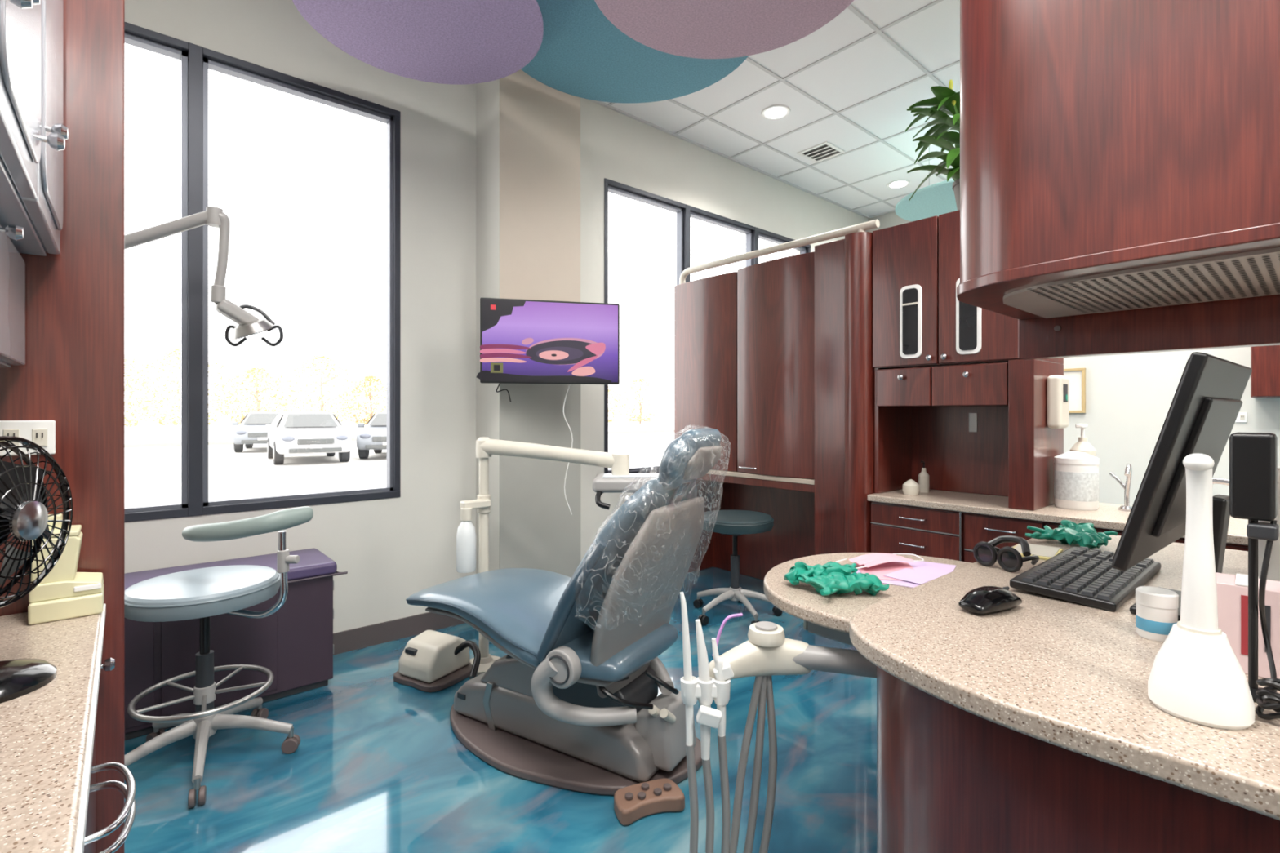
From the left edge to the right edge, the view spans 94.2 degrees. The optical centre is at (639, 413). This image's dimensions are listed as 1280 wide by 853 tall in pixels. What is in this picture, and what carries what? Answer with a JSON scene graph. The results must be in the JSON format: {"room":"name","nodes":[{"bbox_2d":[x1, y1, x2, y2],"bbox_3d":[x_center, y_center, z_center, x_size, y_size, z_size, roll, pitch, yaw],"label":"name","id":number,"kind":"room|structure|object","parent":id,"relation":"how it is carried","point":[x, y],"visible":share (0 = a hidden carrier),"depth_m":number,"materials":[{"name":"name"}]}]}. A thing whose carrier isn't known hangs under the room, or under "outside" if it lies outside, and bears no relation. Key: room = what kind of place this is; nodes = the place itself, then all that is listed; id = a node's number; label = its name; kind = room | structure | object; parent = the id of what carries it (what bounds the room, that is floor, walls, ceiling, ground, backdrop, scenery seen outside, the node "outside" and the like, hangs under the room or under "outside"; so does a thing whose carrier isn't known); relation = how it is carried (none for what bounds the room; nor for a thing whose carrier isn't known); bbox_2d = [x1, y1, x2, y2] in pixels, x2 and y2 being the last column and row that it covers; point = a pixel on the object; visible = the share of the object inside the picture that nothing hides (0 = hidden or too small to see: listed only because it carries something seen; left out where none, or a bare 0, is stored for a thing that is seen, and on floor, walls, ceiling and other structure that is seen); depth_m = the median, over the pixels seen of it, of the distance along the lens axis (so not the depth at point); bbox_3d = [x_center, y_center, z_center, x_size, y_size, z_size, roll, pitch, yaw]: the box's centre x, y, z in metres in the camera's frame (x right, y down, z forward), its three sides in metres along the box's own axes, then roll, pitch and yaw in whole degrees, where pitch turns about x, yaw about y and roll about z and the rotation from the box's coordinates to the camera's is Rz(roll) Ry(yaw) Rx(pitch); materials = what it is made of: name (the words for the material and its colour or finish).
{"room":"dental clinic","nodes":[
{"label":"dental clinic","id":0,"kind":"room"},
{"bbox_2d":[475,79,499,573],"bbox_3d":[-0.629,-0.435,3.375,0.512,3.170,0.274,0,0,-41],"label":"column side","id":1,"kind":"object","parent":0,"point":[487,94],"visible":0.02,"depth_m":3.19,"materials":[{"name":"beige paint"}]},
{"bbox_2d":[124,0,867,633],"bbox_3d":[-0.136,-0.435,4.082,6.760,3.170,0.150,0,0,-41],"label":"wall","id":2,"kind":"structure","parent":0,"point":[391,550],"depth_m":3.14,"materials":[{"name":"beige paint"}]},
{"bbox_2d":[124,32,392,512],"bbox_3d":[-1.872,-0.557,2.539,1.585,1.915,0.050,0,0,-41],"label":"window","id":3,"kind":"structure","parent":2,"relation":"in","point":[131,39],"depth_m":2.53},
{"bbox_2d":[124,22,400,522],"bbox_3d":[-1.869,-0.555,2.536,1.635,1.970,0.098,0,0,-41],"label":"frame","id":4,"kind":"object","parent":2,"relation":"attached to","point":[196,53],"visible":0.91,"depth_m":2.50,"materials":[{"name":"metal"}]},
{"bbox_2d":[333,612,465,655],"bbox_3d":[0.008,1.100,3.916,6.460,0.100,0.292,0,0,-41],"label":"baseboard","id":5,"kind":"structure","parent":2,"relation":"attached to","point":[357,638],"depth_m":3.00,"materials":[{"name":"plastic"}]},
{"bbox_2d":[604,177,810,473],"bbox_3d":[0.636,-0.555,4.707,2.375,1.970,0.098,0,0,-41],"label":"frame","id":6,"kind":"object","parent":2,"relation":"attached to","point":[687,209],"visible":0.26,"depth_m":4.28,"materials":[{"name":"metal"}]},
{"bbox_2d":[608,185,806,472],"bbox_3d":[0.634,-0.557,4.710,2.325,1.915,0.050,0,0,-41],"label":"window","id":7,"kind":"structure","parent":2,"relation":"in","point":[679,211],"depth_m":4.41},
{"bbox_2d":[124,567,876,852],"bbox_3d":[1.779,1.200,1.872,6.860,0.100,6.100,0,0,-41],"label":"floor","id":8,"kind":"structure","parent":0,"point":[379,764],"depth_m":1.85,"materials":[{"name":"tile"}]},
{"bbox_2d":[0,0,124,852],"bbox_3d":[-1.387,-0.430,1.101,0.655,3.160,0.040,0,0,-41],"label":"end panel","id":9,"kind":"object","parent":8,"relation":"on","point":[72,375],"visible":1,"depth_m":1.27,"materials":[{"name":"brown wood"}]},
{"bbox_2d":[0,420,55,456],"bbox_3d":[-1.236,0.050,1.197,0.085,0.070,0.012,0,0,-41],"label":"wall outlet","id":10,"kind":"object","parent":9,"relation":"attached to","point":[42,433],"visible":0.73,"depth_m":1.20,"materials":[{"name":"white plastic"}]},
{"bbox_2d":[3,429,19,445],"bbox_3d":[-1.249,0.050,1.182,0.022,0.035,0.003,0,0,-41],"label":"socket","id":11,"kind":"object","parent":10,"relation":"attached to","point":[15,433],"depth_m":1.18,"materials":[{"name":"beige plastic"}]},
{"bbox_2d":[31,429,47,446],"bbox_3d":[-1.218,0.050,1.208,0.022,0.035,0.003,0,0,-41],"label":"socket","id":12,"kind":"object","parent":10,"relation":"attached to","point":[39,437],"depth_m":1.21,"materials":[{"name":"beige plastic"}]},
{"bbox_2d":[0,604,136,852],"bbox_3d":[-0.412,0.775,-0.016,0.666,0.750,2.915,0,0,-41],"label":"base cabinet","id":13,"kind":"object","parent":8,"relation":"on","point":[49,787],"visible":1,"depth_m":0.75,"materials":[{"name":"stone"}]},
{"bbox_2d":[0,435,72,703],"bbox_3d":[-0.951,0.216,0.856,0.160,0.368,0.249,0,0,-11],"label":"desk fan","id":14,"kind":"object","parent":13,"relation":"on","point":[24,513],"visible":1,"depth_m":0.88,"materials":[{"name":"black plastic"}]},
{"bbox_2d":[27,513,104,625],"bbox_3d":[-1.147,0.302,1.190,0.110,0.196,0.110,0,0,-41],"label":"dispenser box","id":15,"kind":"object","parent":13,"relation":"on","point":[64,593],"visible":0.79,"depth_m":1.16,"materials":[{"name":"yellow plastic"}]},
{"bbox_2d":[27,584,104,625],"bbox_3d":[-1.145,0.380,1.192,0.105,0.040,0.110,0,0,-41],"label":"tray","id":16,"kind":"object","parent":15,"relation":"on","point":[65,605],"depth_m":1.15,"materials":[{"name":"plastic"}]},
{"bbox_2d":[124,506,313,808],"bbox_3d":[-1.434,0.729,1.949,0.544,0.841,0.540,0,0,-44],"label":"stool","id":17,"kind":"object","parent":8,"relation":"on","point":[202,593],"visible":0.89,"depth_m":1.90,"materials":[{"name":"grey plastic"}]},
{"bbox_2d":[124,548,347,740],"bbox_3d":[-1.802,0.887,2.277,1.178,0.525,0.367,0,0,-41],"label":"storage bench","id":18,"kind":"object","parent":8,"relation":"on","point":[295,642],"visible":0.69,"depth_m":2.32,"materials":[{"name":"purple laminate"}]},
{"bbox_2d":[124,548,337,590],"bbox_3d":[-1.819,0.652,2.268,1.140,0.055,0.360,0,0,-41],"label":"cushion","id":19,"kind":"object","parent":18,"relation":"on","point":[313,566],"depth_m":2.46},
{"bbox_2d":[393,630,480,692],"bbox_3d":[-0.842,1.064,2.578,0.418,0.173,0.269,0,0,29],"label":"utility box","id":20,"kind":"object","parent":8,"relation":"on","point":[431,661],"visible":0.99,"depth_m":2.53,"materials":[{"name":"beige plastic"}]},
{"bbox_2d":[456,436,658,675],"bbox_3d":[-0.328,0.629,2.553,0.977,1.042,0.319,0,0,11],"label":"dental delivery arm","id":21,"kind":"object","parent":8,"relation":"on","point":[620,481],"visible":0.85,"depth_m":2.58,"materials":[{"name":"beige plastic"}]},
{"bbox_2d":[456,520,475,573],"bbox_3d":[-0.760,0.575,2.603,0.084,0.230,0.084,0,0,-41],"label":"water bottle","id":22,"kind":"object","parent":21,"relation":"on","point":[466,533],"depth_m":2.57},
{"bbox_2d":[459,499,490,521],"bbox_3d":[-0.731,0.429,2.639,0.139,0.082,0.064,0,0,-41],"label":"bracket","id":23,"kind":"object","parent":21,"relation":"on","point":[482,506],"depth_m":2.63,"materials":[{"name":"beige plastic"}]},
{"bbox_2d":[405,427,721,795],"bbox_3d":[-0.266,0.593,2.042,1.190,1.115,0.622,0,0,32],"label":"dental chair","id":24,"kind":"object","parent":8,"relation":"on","point":[573,704],"visible":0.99,"depth_m":1.84,"materials":[{"name":"leather"}]},
{"bbox_2d":[406,568,678,681],"bbox_3d":[-0.365,0.705,2.108,0.953,0.181,0.531,0,0,32],"label":"seat cushion","id":25,"kind":"object","parent":24,"relation":"on","point":[513,609],"depth_m":1.90,"materials":[{"name":"leather"}]},
{"bbox_2d":[551,477,697,648],"bbox_3d":[-0.034,0.461,1.905,0.359,0.544,0.540,0,0,32],"label":"cushion","id":26,"kind":"object","parent":24,"relation":"on","point":[640,561],"depth_m":1.74,"materials":[{"name":"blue plastic"}]},
{"bbox_2d":[613,778,684,826],"bbox_3d":[-0.003,1.122,1.799,0.201,0.056,0.253,0,0,-21],"label":"foot pedal","id":27,"kind":"object","parent":8,"relation":"on","point":[632,803],"visible":0.9,"depth_m":1.71,"materials":[{"name":"beige plastic"}]},
{"bbox_2d":[693,510,782,625],"bbox_3d":[0.532,0.863,3.391,0.504,0.574,0.511,0,0,29],"label":"stool","id":28,"kind":"object","parent":8,"relation":"on","point":[735,523],"visible":0.88,"depth_m":3.31,"materials":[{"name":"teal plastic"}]},
{"bbox_2d":[674,218,879,580],"bbox_3d":[0.874,0.064,3.793,0.472,2.172,1.490,0,0,-41],"label":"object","id":29,"kind":"object","parent":8,"relation":"on","point":[775,357],"depth_m":3.53,"materials":[{"name":"brown wood"}]},
{"bbox_2d":[697,473,814,493],"bbox_3d":[0.767,0.427,3.926,0.420,0.045,1.150,0,0,-41],"label":"shelf","id":30,"kind":"object","parent":29,"relation":"attached to","point":[806,486],"depth_m":3.62,"materials":[{"name":"brown wood"}]},
{"bbox_2d":[706,469,814,484],"bbox_3d":[0.773,0.392,3.930,0.445,0.027,1.150,0,0,-41],"label":"shelf","id":31,"kind":"object","parent":29,"relation":"attached to","point":[744,475],"depth_m":3.63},
{"bbox_2d":[763,533,1279,852],"bbox_3d":[1.288,0.774,1.082,1.536,0.752,2.149,0,0,-41],"label":"reception desk","id":32,"kind":"object","parent":8,"relation":"on","point":[1033,726],"visible":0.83,"depth_m":0.89,"materials":[{"name":"brown wood"}]},
{"bbox_2d":[680,591,876,852],"bbox_3d":[0.341,0.749,1.324,0.505,0.720,0.153,0,0,3],"label":"instrument","id":33,"kind":"object","parent":32,"relation":"attached to","point":[767,653],"visible":0.95,"depth_m":1.31,"materials":[{"name":"grey plastic"}]},
{"bbox_2d":[680,675,697,706],"bbox_3d":[0.108,0.604,1.294,0.040,0.052,0.040,0,0,-41],"label":"holder","id":34,"kind":"object","parent":33,"relation":"on","point":[689,684],"depth_m":1.28,"materials":[{"name":"white plastic"}]},
{"bbox_2d":[697,676,714,706],"bbox_3d":[0.142,0.604,1.294,0.040,0.052,0.040,0,0,-41],"label":"holder","id":35,"kind":"object","parent":33,"relation":"on","point":[705,685],"depth_m":1.28,"materials":[{"name":"white plastic"}]},
{"bbox_2d":[713,677,730,706],"bbox_3d":[0.177,0.604,1.294,0.040,0.052,0.040,0,0,-41],"label":"holder","id":36,"kind":"object","parent":33,"relation":"on","point":[722,686],"depth_m":1.28,"materials":[{"name":"white plastic"}]},
{"bbox_2d":[783,560,889,595],"bbox_3d":[0.480,0.407,1.462,0.226,0.060,0.208,0,0,-2],"label":"glove","id":37,"kind":"object","parent":32,"relation":"on","point":[838,579],"visible":1,"depth_m":1.43,"materials":[{"name":"rubber"}]},
{"bbox_2d":[854,560,955,587],"bbox_3d":[0.711,0.433,1.646,0.258,0.005,0.300,0,0,34],"label":"paper sheet","id":38,"kind":"object","parent":32,"relation":"on","point":[906,574],"visible":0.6,"depth_m":1.62,"materials":[{"name":"paper"}]},
{"bbox_2d":[834,553,924,568],"bbox_3d":[0.681,0.414,1.688,0.289,0.019,0.090,0,0,-21],"label":"face mask","id":39,"kind":"object","parent":38,"relation":"on","point":[872,559],"visible":0.84,"depth_m":1.68,"materials":[{"name":"pink paper"}]},
{"bbox_2d":[958,586,1022,613],"bbox_3d":[0.712,0.376,1.206,0.139,0.044,0.070,0,0,-26],"label":"computer mouse","id":40,"kind":"object","parent":32,"relation":"on","point":[985,599],"visible":1,"depth_m":1.18,"materials":[{"name":"black plastic"}]},
{"bbox_2d":[973,535,1039,572],"bbox_3d":[0.955,0.359,1.538,0.111,0.078,0.144,0,0,-26],"label":"goggles","id":41,"kind":"object","parent":32,"relation":"on","point":[1009,558],"visible":1,"depth_m":1.52,"materials":[{"name":"black plastic"}]},
{"bbox_2d":[1013,543,1062,559],"bbox_3d":[1.127,0.394,1.698,0.110,0.007,0.167,0,0,43],"label":"notepad","id":42,"kind":"object","parent":32,"relation":"on","point":[1044,553],"visible":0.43,"depth_m":1.69,"materials":[{"name":"yellow paper"}]},
{"bbox_2d":[1025,520,1117,549],"bbox_3d":[1.341,0.370,1.826,0.253,0.061,0.201,0,0,-30],"label":"glove","id":43,"kind":"object","parent":32,"relation":"on","point":[1075,533],"visible":1,"depth_m":1.79,"materials":[{"name":"rubber"}]},
{"bbox_2d":[1009,546,1160,612],"bbox_3d":[1.073,0.381,1.419,0.500,0.034,0.190,0,0,-41],"label":"keyboard","id":44,"kind":"object","parent":32,"relation":"on","point":[1083,575],"visible":0.91,"depth_m":1.33,"materials":[{"name":"black plastic"}]},
{"bbox_2d":[1135,586,1178,642],"bbox_3d":[0.917,0.356,1.056,0.058,0.083,0.058,0,0,-41],"label":"jar","id":45,"kind":"object","parent":32,"relation":"on","point":[1157,608],"visible":0.88,"depth_m":1.04,"materials":[{"name":"white plastic"}]},
{"bbox_2d":[1111,351,1252,621],"bbox_3d":[1.056,0.150,1.146,0.500,0.496,0.160,0,0,-38],"label":"computer monitor","id":46,"kind":"object","parent":32,"relation":"on","point":[1206,405],"visible":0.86,"depth_m":1.03,"materials":[{"name":"black plastic"}]},
{"bbox_2d":[1147,453,1254,729],"bbox_3d":[0.747,0.226,0.795,0.104,0.344,0.104,0,0,-41],"label":"vase","id":47,"kind":"object","parent":32,"relation":"on","point":[1197,677],"visible":1,"depth_m":0.78,"materials":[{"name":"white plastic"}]},
{"bbox_2d":[1215,572,1279,679],"bbox_3d":[0.951,0.330,0.932,0.081,0.136,0.075,0,0,-44],"label":"carton","id":48,"kind":"object","parent":32,"relation":"on","point":[1232,589],"visible":0.51,"depth_m":0.91,"materials":[{"name":"white cardboard"}]},
{"bbox_2d":[1229,432,1279,703],"bbox_3d":[0.861,0.213,0.836,0.056,0.370,0.052,0,0,-41],"label":"stand","id":49,"kind":"object","parent":32,"relation":"on","point":[1253,456],"visible":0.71,"depth_m":0.82,"materials":[{"name":"black plastic"}]},
{"bbox_2d":[1255,677,1279,719],"bbox_3d":[0.824,0.368,0.767,0.060,0.053,0.043,0,0,-41],"label":"coiled cable","id":50,"kind":"object","parent":32,"relation":"on","point":[1267,693],"visible":1,"depth_m":0.77,"materials":[{"name":"black plastic"}]},
{"bbox_2d":[1257,467,1279,581],"bbox_3d":[1.359,0.258,1.277,0.087,0.280,0.074,0,0,-41],"label":"spray bottle","id":51,"kind":"object","parent":32,"relation":"on","point":[1273,571],"visible":0.15,"depth_m":1.26,"materials":[{"name":"white plastic"}]},
{"bbox_2d":[867,488,1248,563],"bbox_3d":[2.042,0.787,2.543,0.582,0.725,1.970,0,0,-41],"label":"base cabinet","id":52,"kind":"object","parent":8,"relation":"on","point":[935,523],"visible":0.27,"depth_m":2.80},
{"bbox_2d":[902,479,919,495],"bbox_3d":[1.413,0.385,3.103,0.084,0.080,0.084,0,0,-41],"label":"ceramic jar","id":53,"kind":"object","parent":52,"relation":"on","point":[910,487],"visible":1,"depth_m":3.07,"materials":[{"name":"white ceramic"}]},
{"bbox_2d":[918,460,929,493],"bbox_3d":[1.526,0.340,3.200,0.058,0.170,0.054,0,0,-41],"label":"pump bottle","id":54,"kind":"object","parent":52,"relation":"on","point":[923,477],"visible":0.95,"depth_m":3.18,"materials":[{"name":"beige plastic"}]},
{"bbox_2d":[872,209,1063,511],"bbox_3d":[1.621,-0.268,2.991,0.473,1.384,0.740,0,0,-41],"label":"cabinet","id":55,"kind":"object","parent":52,"relation":"on","point":[953,393],"visible":0.85,"depth_m":2.95,"materials":[{"name":"brown wood"}]},
{"bbox_2d":[905,79,959,210],"bbox_3d":[1.646,-1.298,2.947,0.593,0.671,0.579,0,0,-4],"label":"potted plant","id":56,"kind":"object","parent":55,"relation":"on","point":[946,99],"visible":0.3,"depth_m":2.94,"materials":[{"name":"green plant"}]},
{"bbox_2d":[968,413,977,431],"bbox_3d":[1.754,0.050,3.134,0.007,0.100,0.040,0,0,-41],"label":"niche outlet","id":57,"kind":"object","parent":55,"relation":"attached to","point":[972,416],"depth_m":3.13,"materials":[{"name":"white plastic"}]},
{"bbox_2d":[1046,374,1069,428],"bbox_3d":[1.897,-0.050,2.698,0.140,0.240,0.064,0,0,-41],"label":"dispenser","id":58,"kind":"object","parent":55,"relation":"attached to","point":[1057,386],"visible":1,"depth_m":2.65,"materials":[{"name":"beige plastic"}]},
{"bbox_2d":[867,488,1248,546],"bbox_3d":[2.045,0.442,2.546,0.575,0.033,1.970,0,0,-41],"label":"countertop","id":59,"kind":"structure","parent":52,"relation":"on","point":[1108,516],"depth_m":2.65,"materials":[{"name":"stone"}]},
{"bbox_2d":[1108,463,1132,511],"bbox_3d":[2.054,0.318,2.549,0.217,0.214,0.104,0,0,-41],"label":"sink faucet","id":60,"kind":"object","parent":59,"relation":"on","point":[1128,471],"depth_m":2.58,"materials":[{"name":"metal"}]},
{"bbox_2d":[1053,451,1099,511],"bbox_3d":[1.953,0.299,2.664,0.164,0.252,0.164,0,0,-41],"label":"wipes canister","id":61,"kind":"object","parent":52,"relation":"on","point":[1076,473],"visible":1,"depth_m":2.60,"materials":[{"name":"white plastic"}]},
{"bbox_2d":[1069,423,1096,457],"bbox_3d":[2.085,0.238,2.805,0.115,0.374,0.100,0,0,-41],"label":"soap dispenser","id":62,"kind":"object","parent":52,"relation":"on","point":[1082,445],"visible":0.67,"depth_m":2.78,"materials":[{"name":"beige plastic"}]},
{"bbox_2d":[1069,437,1096,457],"bbox_3d":[2.091,0.270,2.810,0.100,0.310,0.100,0,0,-41],"label":"bottle","id":63,"kind":"object","parent":62,"relation":"on","point":[1082,445],"depth_m":2.78,"materials":[{"name":"beige plastic"}]},
{"bbox_2d":[499,69,580,577],"bbox_3d":[-0.538,-0.435,3.269,0.512,3.170,0.006,0,0,-41],"label":"wall column","id":64,"kind":"structure","parent":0,"point":[540,123],"depth_m":3.25,"materials":[{"name":"beige paint"}]},
{"bbox_2d":[476,297,619,515],"bbox_3d":[-0.486,-0.013,3.131,0.718,1.111,0.284,0,0,-14],"label":"wall-mounted television","id":65,"kind":"object","parent":64,"relation":"attached to","point":[522,341],"visible":1,"depth_m":3.00,"materials":[{"name":"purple plastic"}]},
{"bbox_2d":[601,0,959,216],"bbox_3d":[1.779,-2.070,1.872,6.860,0.100,6.100,0,0,-41],"label":"ceiling","id":66,"kind":"structure","parent":0,"point":[871,67],"depth_m":3.86,"materials":[{"name":"white tile"}]},
{"bbox_2d":[292,0,543,84],"bbox_3d":[-0.882,-1.810,2.420,0.966,0.420,0.966,0,0,-41],"label":"ceiling disc","id":67,"kind":"object","parent":66,"relation":"hanging from","point":[444,42],"visible":1,"depth_m":2.52,"materials":[{"name":"purple fabric"}]},
{"bbox_2d":[520,0,748,102],"bbox_3d":[-0.060,-1.885,2.747,1.240,0.270,1.240,0,0,-41],"label":"ceiling disc","id":68,"kind":"object","parent":66,"relation":"hanging from","point":[581,53],"visible":0.43,"depth_m":2.98,"materials":[{"name":"teal fabric"}]},
{"bbox_2d":[594,0,853,58],"bbox_3d":[0.328,-1.810,2.169,1.050,0.420,1.050,0,0,-41],"label":"ceiling disc","id":69,"kind":"object","parent":66,"relation":"hanging from","point":[692,28],"visible":1,"depth_m":2.44,"materials":[{"name":"fabric"}]},
{"bbox_2d":[586,0,959,218],"bbox_3d":[1.779,-2.015,1.872,6.460,0.014,5.700,0,0,-41],"label":"grid","id":70,"kind":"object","parent":66,"relation":"attached to","point":[877,30],"depth_m":4.07,"materials":[{"name":"metal"}]},
{"bbox_2d":[760,104,790,119],"bbox_3d":[0.910,-2.014,3.990,0.194,0.011,0.194,0,0,-41],"label":"recessed light","id":71,"kind":"object","parent":66,"relation":"in","point":[775,112],"visible":1,"depth_m":3.98,"materials":[{"name":"white plastic"}]},
{"bbox_2d":[796,141,845,163],"bbox_3d":[1.400,-2.015,4.600,0.260,0.010,0.260,0,0,-41],"label":"ceiling vent","id":72,"kind":"object","parent":66,"relation":"in","point":[824,150],"visible":1,"depth_m":4.59,"materials":[{"name":"white plastic"}]},
{"bbox_2d":[886,179,910,188],"bbox_3d":[2.275,-2.014,5.239,0.194,0.011,0.194,0,0,-41],"label":"recessed light","id":73,"kind":"object","parent":66,"relation":"in","point":[897,184],"visible":1,"depth_m":5.22,"materials":[{"name":"white plastic"}]},
{"bbox_2d":[895,145,957,221],"bbox_3d":[2.445,-1.795,4.433,1.000,0.450,1.000,0,0,-41],"label":"ceiling disc","id":74,"kind":"object","parent":66,"relation":"hanging from","point":[937,198],"visible":0.2,"depth_m":4.44,"materials":[{"name":"teal fabric"}]},
{"bbox_2d":[867,211,1279,506],"bbox_3d":[4.277,-0.435,4.036,0.150,3.170,5.700,0,0,-41],"label":"wall","id":75,"kind":"structure","parent":0,"point":[1129,397],"depth_m":4.53,"materials":[{"name":"beige paint"}]},
{"bbox_2d":[1063,368,1085,413],"bbox_3d":[3.475,-0.180,4.822,0.028,0.360,0.220,0,0,-41],"label":"picture frame","id":76,"kind":"object","parent":75,"relation":"attached to","point":[1077,376],"visible":0.52,"depth_m":4.78,"materials":[{"name":"brown wood"}]},
{"bbox_2d":[1235,412,1247,422],"bbox_3d":[4.117,0.030,4.096,0.012,0.070,0.085,0,0,-41],"label":"wall outlet","id":77,"kind":"object","parent":75,"relation":"attached to","point":[1242,417],"visible":0.5,"depth_m":4.08,"materials":[{"name":"white plastic"}]},
{"bbox_2d":[1250,345,1279,398],"bbox_3d":[4.401,-0.400,3.495,0.370,0.600,1.120,0,0,-41],"label":"upper cabinet","id":78,"kind":"object","parent":75,"relation":"attached to","point":[1264,360],"visible":0.55,"depth_m":3.75,"materials":[{"name":"brown wood"}]},
{"bbox_2d":[956,0,1279,359],"bbox_3d":[1.631,-0.808,1.036,1.078,2.413,1.770,0,0,-41],"label":"upper cabinet","id":79,"kind":"object","parent":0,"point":[1120,159],"visible":1,"depth_m":1.14,"materials":[{"name":"brown wood"}]},
{"bbox_2d":[1212,478,1229,485],"bbox_3d":[2.280,0.341,2.416,0.153,0.168,0.233,0,0,-41],"label":"sink faucet","id":80,"kind":"object","parent":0,"point":[1215,481],"depth_m":2.33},
{"bbox_3d":[-0.719,-0.435,-0.292,0.150,3.170,5.700,0,0,-41],"label":"wall","id":81,"kind":"structure","parent":0,"visible":0},
{"bbox_2d":[0,0,68,367],"bbox_3d":[-0.540,-0.770,0.071,0.587,1.360,2.615,0,0,-41],"label":"upper cabinet","id":82,"kind":"object","parent":81,"relation":"attached to","point":[33,135],"visible":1,"depth_m":0.94,"materials":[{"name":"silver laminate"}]},
{"bbox_2d":[124,206,283,346],"bbox_3d":[-1.862,-0.475,1.978,1.177,0.490,0.147,0,0,-25],"label":"light","id":83,"kind":"object","parent":81,"relation":"attached to","point":[249,324],"visible":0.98,"depth_m":2.10,"materials":[{"name":"beige plastic"}]},
{"label":"outside","id":84,"kind":"structure","parent":0,"visible":0},
{"bbox_2d":[124,418,674,507],"bbox_3d":[-35.607,1.500,64.016,150.000,0.100,136.600,0,0,-41],"label":"parking lot","id":85,"kind":"structure","parent":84,"point":[153,474],"depth_m":16.39,"materials":[{"name":"asphalt"}]},
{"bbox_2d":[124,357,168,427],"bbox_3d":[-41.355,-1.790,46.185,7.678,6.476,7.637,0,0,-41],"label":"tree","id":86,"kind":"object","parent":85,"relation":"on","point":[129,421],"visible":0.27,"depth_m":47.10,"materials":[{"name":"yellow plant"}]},
{"bbox_2d":[125,347,242,426],"bbox_3d":[-38.914,-2.091,50.986,8.076,7.078,8.182,0,0,-41],"label":"tree","id":87,"kind":"object","parent":85,"relation":"on","point":[174,423],"visible":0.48,"depth_m":50.36,"materials":[{"name":"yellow plant"}]},
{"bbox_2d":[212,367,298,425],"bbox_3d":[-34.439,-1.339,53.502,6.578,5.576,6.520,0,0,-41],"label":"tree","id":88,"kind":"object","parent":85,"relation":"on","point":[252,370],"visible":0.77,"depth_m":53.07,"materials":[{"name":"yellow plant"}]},
{"bbox_2d":[231,412,279,452],"bbox_3d":[-14.695,0.701,23.590,2.240,1.499,4.481,0,0,-27],"label":"car","id":89,"kind":"object","parent":85,"relation":"on","point":[251,430],"visible":0.57,"depth_m":21.79,"materials":[{"name":"silver metal"}]},
{"bbox_2d":[248,432,267,437],"bbox_3d":[-13.711,0.790,21.622,0.900,0.160,0.060,0,0,-27],"label":"grille","id":90,"kind":"object","parent":89,"relation":"attached to","point":[250,434],"depth_m":21.54,"materials":[{"name":"plastic"}]},
{"bbox_2d":[265,411,351,464],"bbox_3d":[-10.247,0.701,18.313,2.240,1.499,4.481,0,0,-35],"label":"car","id":91,"kind":"object","parent":85,"relation":"on","point":[290,433],"visible":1,"depth_m":16.98,"materials":[{"name":"silver metal"}]},
{"bbox_2d":[297,438,333,444],"bbox_3d":[-8.986,0.790,16.509,0.900,0.160,0.060,0,0,-35],"label":"grille","id":92,"kind":"object","parent":91,"relation":"attached to","point":[300,441],"depth_m":16.47,"materials":[{"name":"plastic"}]},
{"bbox_2d":[288,447,342,453],"bbox_3d":[-9.003,1.030,16.534,1.300,0.120,0.080,0,0,-35],"label":"grille","id":93,"kind":"object","parent":91,"relation":"attached to","point":[291,450],"depth_m":16.49,"materials":[{"name":"plastic"}]},
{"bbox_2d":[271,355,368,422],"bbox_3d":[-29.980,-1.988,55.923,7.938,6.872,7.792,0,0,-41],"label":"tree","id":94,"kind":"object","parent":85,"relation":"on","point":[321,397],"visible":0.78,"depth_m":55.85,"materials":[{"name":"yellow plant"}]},
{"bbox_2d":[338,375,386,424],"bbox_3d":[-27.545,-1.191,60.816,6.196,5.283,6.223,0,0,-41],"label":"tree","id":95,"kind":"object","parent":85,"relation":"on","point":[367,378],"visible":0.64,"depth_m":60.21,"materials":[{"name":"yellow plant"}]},
{"bbox_2d":[355,411,386,458],"bbox_3d":[-8.305,0.701,20.398,2.240,1.499,4.481,0,0,-15],"label":"car","id":96,"kind":"object","parent":85,"relation":"on","point":[373,436],"visible":0.5,"depth_m":18.39,"materials":[{"name":"silver metal"}]},
{"bbox_2d":[365,444,386,448],"bbox_3d":[-7.739,1.030,18.303,1.300,0.120,0.080,0,0,-15],"label":"grille","id":97,"kind":"object","parent":96,"relation":"attached to","point":[367,446],"depth_m":18.18,"materials":[{"name":"plastic"}]},
{"bbox_2d":[124,430,674,447],"bbox_3d":[-10.367,1.380,34.878,110.000,0.140,0.300,0,0,-41],"label":"curb","id":98,"kind":"object","parent":85,"relation":"on","point":[171,444],"depth_m":26.91,"materials":[{"name":"concrete"}]},
{"bbox_2d":[226,449,640,476],"bbox_3d":[-9.341,1.448,17.046,20.320,0.004,6.000,0,0,-41],"label":"parking line","id":99,"kind":"object","parent":85,"relation":"on","point":[230,461],"visible":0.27,"depth_m":16.87,"materials":[{"name":"paint"}]},
{"bbox_2d":[608,386,626,422],"bbox_3d":[-4.689,-1.090,72.615,6.075,5.081,6.020,0,0,-41],"label":"tree","id":100,"kind":"object","parent":85,"relation":"on","point":[611,408],"visible":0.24,"depth_m":72.21,"materials":[{"name":"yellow plant"}]},
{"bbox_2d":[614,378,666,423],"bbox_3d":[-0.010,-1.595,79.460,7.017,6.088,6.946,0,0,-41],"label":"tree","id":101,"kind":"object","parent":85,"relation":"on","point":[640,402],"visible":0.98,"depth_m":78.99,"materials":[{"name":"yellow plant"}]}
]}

